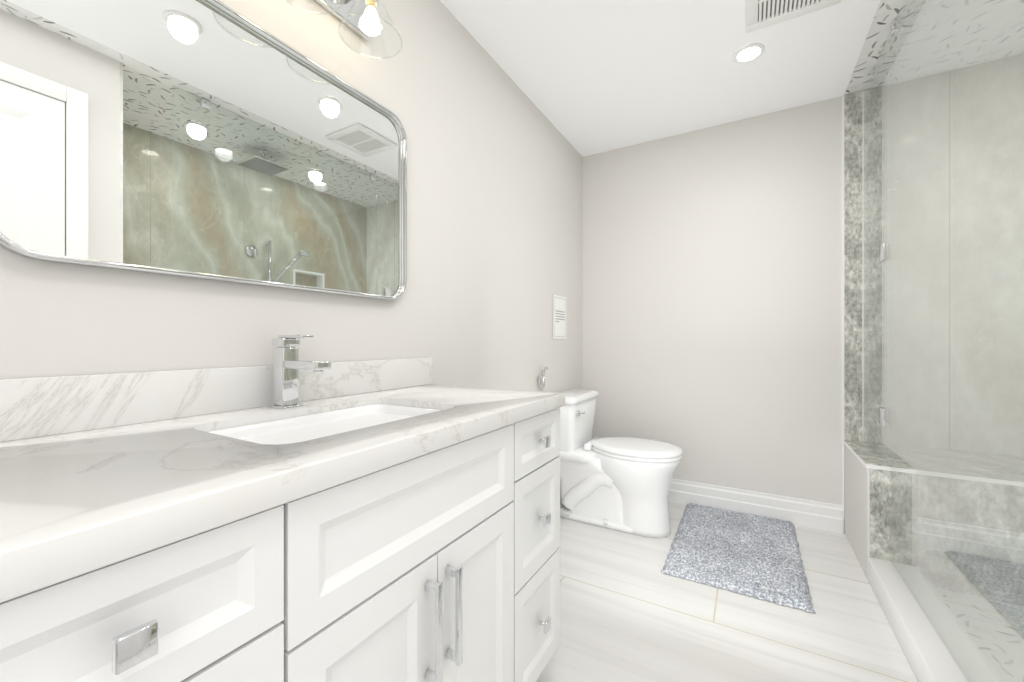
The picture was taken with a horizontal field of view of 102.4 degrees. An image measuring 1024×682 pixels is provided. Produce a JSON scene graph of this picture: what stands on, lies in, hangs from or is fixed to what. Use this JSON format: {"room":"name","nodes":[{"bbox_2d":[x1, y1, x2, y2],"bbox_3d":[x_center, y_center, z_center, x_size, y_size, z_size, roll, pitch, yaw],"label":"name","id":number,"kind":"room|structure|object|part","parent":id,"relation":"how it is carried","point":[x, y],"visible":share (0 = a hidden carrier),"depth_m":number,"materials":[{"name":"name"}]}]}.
{"room":"bathroom","nodes":[
{"label":"bathroom","id":0,"kind":"room"},
{"bbox_2d":[0,0,581,391],"bbox_3d":[-0.437,-0.150,1.504,0.100,2.440,3.868,0,0,30],"label":"wall","id":1,"kind":"structure","parent":0,"point":[494,188],"depth_m":1.56,"materials":[{"name":"white paint"}]},
{"bbox_2d":[0,0,406,299],"bbox_3d":[-0.616,-0.460,1.060,0.027,0.638,0.938,0,0,30],"label":"mirror","id":2,"kind":"object","parent":1,"relation":"attached to","point":[183,138],"visible":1,"depth_m":0.90,"materials":[{"name":"silver glass"}]},
{"bbox_2d":[286,0,401,58],"bbox_3d":[-0.525,-0.976,1.025,0.220,0.209,0.600,0,0,30],"label":"light","id":3,"kind":"object","parent":1,"relation":"attached to","point":[361,16],"visible":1,"depth_m":1.23,"materials":[{"name":"silver metal"}]},
{"bbox_3d":[-0.406,-0.934,1.187,0.172,0.122,0.172,0,0,30],"label":"lamp shade","id":4,"kind":"part","parent":3,"relation":"part of","materials":[{"name":"clear glass"}]},
{"bbox_3d":[-0.406,-0.930,1.187,0.044,0.066,0.044,0,0,30],"label":"bulb","id":5,"kind":"part","parent":3,"relation":"part of","materials":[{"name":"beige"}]},
{"bbox_2d":[364,0,378,5],"bbox_3d":[-0.406,-1.010,1.187,0.042,0.059,0.042,0,0,30],"label":"socket","id":6,"kind":"object","parent":3,"relation":"attached to","point":[375,2],"depth_m":1.19,"materials":[{"name":"silver metal"}]},
{"bbox_2d":[538,366,547,390],"bbox_3d":[0.167,0.529,2.385,0.059,0.764,0.081,0,0,30],"label":"sprayer","id":7,"kind":"object","parent":1,"relation":"attached to","point":[541,380],"visible":0.52,"depth_m":2.40,"materials":[{"name":"silver metal"}]},
{"bbox_3d":[0.183,0.258,2.409,0.020,0.115,0.020,0,0,30],"label":"handle","id":8,"kind":"part","parent":7,"relation":"part of","materials":[{"name":"silver metal"}]},
{"bbox_2d":[553,294,565,338],"bbox_3d":[0.315,-0.155,2.696,0.002,0.280,0.215,0,0,30],"label":"paper sign","id":9,"kind":"object","parent":1,"relation":"attached to","point":[559,302],"visible":1,"depth_m":2.69,"materials":[{"name":"white"}]},
{"bbox_2d":[440,0,879,156],"bbox_3d":[0.228,-1.410,1.120,1.635,0.080,3.868,0,0,30],"label":"ceiling","id":10,"kind":"structure","parent":0,"point":[608,75],"depth_m":2.01,"materials":[{"name":"white paint"}]},
{"bbox_2d":[733,43,764,63],"bbox_3d":[1.123,-1.362,1.955,0.132,0.010,0.132,0,0,30],"label":"recessed light","id":11,"kind":"object","parent":10,"relation":"in","point":[760,46],"visible":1,"depth_m":1.94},
{"bbox_2d":[737,47,759,60],"bbox_3d":[1.123,-1.363,1.955,0.094,0.001,0.094,0,0,30],"label":"led","id":12,"kind":"object","parent":11,"relation":"in","point":[749,53],"depth_m":1.96,"materials":[{"name":"white"}]},
{"bbox_2d":[746,0,840,32],"bbox_3d":[1.090,-1.359,1.588,0.330,0.016,0.330,0,0,30],"label":"ceiling vent","id":13,"kind":"object","parent":10,"relation":"in","point":[760,14],"visible":1,"depth_m":1.69,"materials":[{"name":"white plastic"}]},
{"bbox_3d":[0.967,-1.359,1.659,0.045,0.016,0.240,0,0,30],"label":"frame","id":14,"kind":"part","parent":13,"relation":"part of","materials":[{"name":"white plastic"}]},
{"bbox_2d":[536,502,917,681],"bbox_3d":[0.624,1.110,0.891,2.550,0.080,3.868,0,0,30],"label":"floor","id":15,"kind":"structure","parent":0,"point":[623,619],"depth_m":1.56,"materials":[{"name":"tile"}]},
{"bbox_2d":[0,335,564,681],"bbox_3d":[-0.376,0.526,0.916,0.587,1.083,1.234,0,0,30],"label":"vanity","id":16,"kind":"object","parent":15,"relation":"on","point":[291,519],"visible":1,"depth_m":0.65,"materials":[{"name":"white wood"}]},
{"bbox_3d":[-0.354,0.287,0.388,0.010,0.032,0.032,0,0,30],"label":"knob plate","id":17,"kind":"part","parent":16,"relation":"part of","materials":[{"name":"silver metal"}]},
{"bbox_3d":[-0.383,0.287,0.405,0.020,0.149,0.312,0,0,30],"label":"drawer","id":18,"kind":"part","parent":16,"relation":"part of","materials":[{"name":"white wood"}]},
{"bbox_2d":[0,357,432,441],"bbox_3d":[-0.622,0.114,1.058,0.019,0.102,1.234,0,0,30],"label":"backsplash","id":19,"kind":"structure","parent":16,"relation":"on","point":[31,407],"depth_m":0.86,"materials":[{"name":"stone"}]},
{"bbox_3d":[-0.383,0.511,0.405,0.020,0.286,0.312,0,0,30],"label":"drawer","id":20,"kind":"part","parent":16,"relation":"part of","materials":[{"name":"white wood"}]},
{"bbox_2d":[0,384,564,602],"bbox_3d":[-0.384,0.185,0.920,0.569,0.041,1.234,0,0,30],"label":"countertop","id":21,"kind":"structure","parent":16,"relation":"on","point":[73,504],"depth_m":0.54,"materials":[{"name":"stone"}]},
{"bbox_2d":[269,335,330,408],"bbox_3d":[-0.512,0.075,1.000,0.178,0.180,0.056,0,0,30],"label":"faucet","id":22,"kind":"object","parent":21,"relation":"on","point":[287,364],"depth_m":1.01,"materials":[{"name":"silver metal"}]},
{"bbox_2d":[208,404,440,438],"bbox_3d":[-0.379,0.262,0.923,0.308,0.160,0.478,0,0,30],"label":"sink","id":23,"kind":"object","parent":21,"relation":"in","point":[318,422],"depth_m":0.99,"materials":[{"name":"white ceramic"}]},
{"bbox_3d":[-0.228,0.688,0.673,0.020,0.550,0.296,0,0,30],"label":"door","id":24,"kind":"part","parent":16,"relation":"part of","materials":[{"name":"white wood"}]},
{"bbox_3d":[-0.148,0.623,0.766,0.025,0.014,0.012,0,0,30],"label":"pull post","id":25,"kind":"part","parent":16,"relation":"part of","materials":[{"name":"silver metal"}]},
{"bbox_3d":[-0.148,0.457,0.766,0.025,0.014,0.012,0,0,30],"label":"pull post","id":26,"kind":"part","parent":16,"relation":"part of","materials":[{"name":"silver metal"}]},
{"bbox_3d":[-0.118,0.623,0.818,0.025,0.014,0.012,0,0,30],"label":"pull post","id":27,"kind":"part","parent":16,"relation":"part of","materials":[{"name":"silver metal"}]},
{"bbox_3d":[-0.118,0.457,0.818,0.025,0.014,0.012,0,0,30],"label":"pull post","id":28,"kind":"part","parent":16,"relation":"part of","materials":[{"name":"silver metal"}]},
{"bbox_3d":[-0.078,0.688,0.933,0.020,0.550,0.296,0,0,30],"label":"door","id":29,"kind":"part","parent":16,"relation":"part of","materials":[{"name":"white wood"}]},
{"bbox_3d":[0.072,0.511,1.193,0.020,0.286,0.292,0,0,30],"label":"drawer","id":30,"kind":"part","parent":16,"relation":"part of","materials":[{"name":"white wood"}]},
{"bbox_3d":[0.072,0.811,1.193,0.020,0.303,0.292,0,0,30],"label":"drawer","id":31,"kind":"part","parent":16,"relation":"part of","materials":[{"name":"white wood"}]},
{"bbox_3d":[0.072,0.287,1.193,0.020,0.149,0.292,0,0,30],"label":"drawer","id":32,"kind":"part","parent":16,"relation":"part of","materials":[{"name":"white wood"}]},
{"bbox_3d":[0.101,0.811,1.176,0.010,0.032,0.032,0,0,30],"label":"knob plate","id":33,"kind":"part","parent":16,"relation":"part of","materials":[{"name":"silver metal"}]},
{"bbox_3d":[0.101,0.511,1.176,0.010,0.032,0.032,0,0,30],"label":"knob plate","id":34,"kind":"part","parent":16,"relation":"part of","materials":[{"name":"silver metal"}]},
{"bbox_3d":[0.101,0.287,1.176,0.010,0.032,0.032,0,0,30],"label":"knob plate","id":35,"kind":"part","parent":16,"relation":"part of","materials":[{"name":"silver metal"}]},
{"bbox_2d":[558,389,682,537],"bbox_3d":[0.578,0.696,2.396,0.759,0.744,0.558,0,0,30],"label":"toilet","id":36,"kind":"object","parent":15,"relation":"on","point":[623,484],"visible":0.87,"depth_m":2.35,"materials":[{"name":"white ceramic"}]},
{"bbox_3d":[0.369,0.525,2.581,0.204,0.326,0.425,0,0,30],"label":"tank","id":37,"kind":"part","parent":36,"relation":"part of","materials":[{"name":"white ceramic"}]},
{"bbox_3d":[0.373,0.343,2.579,0.220,0.038,0.447,0,0,30],"label":"tank lid","id":38,"kind":"part","parent":36,"relation":"part of","materials":[{"name":"white ceramic"}]},
{"bbox_3d":[0.698,0.857,2.391,0.526,0.422,0.380,0,0,30],"label":"bowl","id":39,"kind":"part","parent":36,"relation":"part of","materials":[{"name":"white ceramic"}]},
{"bbox_3d":[0.710,0.607,2.384,0.518,0.028,0.388,0,0,30],"label":"seat lid","id":40,"kind":"part","parent":36,"relation":"part of","materials":[{"name":"white plastic"}]},
{"bbox_3d":[0.710,0.634,2.384,0.514,0.018,0.384,0,0,30],"label":"seat","id":41,"kind":"part","parent":36,"relation":"part of","materials":[{"name":"white plastic"}]},
{"bbox_2d":[661,503,815,612],"bbox_3d":[1.163,1.054,2.149,0.583,0.026,0.913,0,0,30],"label":"bath mat","id":42,"kind":"object","parent":15,"relation":"on","point":[756,556],"visible":1,"depth_m":2.01,"materials":[{"name":"grey fabric"}]},
{"bbox_2d":[843,0,1023,681],"bbox_3d":[1.673,-0.149,1.180,0.816,2.436,2.112,0,0,30],"label":"shower enclosure","id":43,"kind":"object","parent":15,"relation":"on","point":[936,535],"visible":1,"depth_m":1.76,"materials":[{"name":"white"}]},
{"bbox_3d":[1.693,-0.409,1.853,0.010,1.915,0.113,0,0,30],"label":"glass","id":44,"kind":"part","parent":43,"relation":"part of","materials":[{"name":"clear glass"}]},
{"bbox_3d":[1.316,-0.201,1.200,0.010,2.333,1.395,0,0,30],"label":"glass","id":45,"kind":"part","parent":43,"relation":"part of","materials":[{"name":"clear glass"}]},
{"bbox_2d":[582,53,1023,504],"bbox_3d":[1.610,-0.150,2.498,2.450,2.440,0.100,0,0,30],"label":"wall","id":46,"kind":"structure","parent":0,"point":[712,256],"depth_m":2.42,"materials":[{"name":"white paint"}]},
{"bbox_2d":[668,478,842,533],"bbox_3d":[1.180,0.994,2.678,1.527,0.152,0.018,0,0,30],"label":"baseboard","id":47,"kind":"structure","parent":46,"relation":"attached to","point":[800,512],"depth_m":2.48,"materials":[{"name":"white wood"}]},
{"bbox_2d":[842,95,843,532],"bbox_3d":[1.847,-0.150,2.297,0.008,2.440,0.010,0,0,30],"label":"trim","id":48,"kind":"structure","parent":46,"relation":"attached to","point":[842,95],"depth_m":2.29,"materials":[{"name":"metal"}]},
{"bbox_2d":[844,0,1023,94],"bbox_3d":[1.332,-1.410,0.482,0.915,0.080,3.868,0,0,30],"label":"shower ceiling","id":49,"kind":"structure","parent":0,"point":[948,35],"depth_m":1.84,"materials":[{"name":"grey stone"}]}
]}

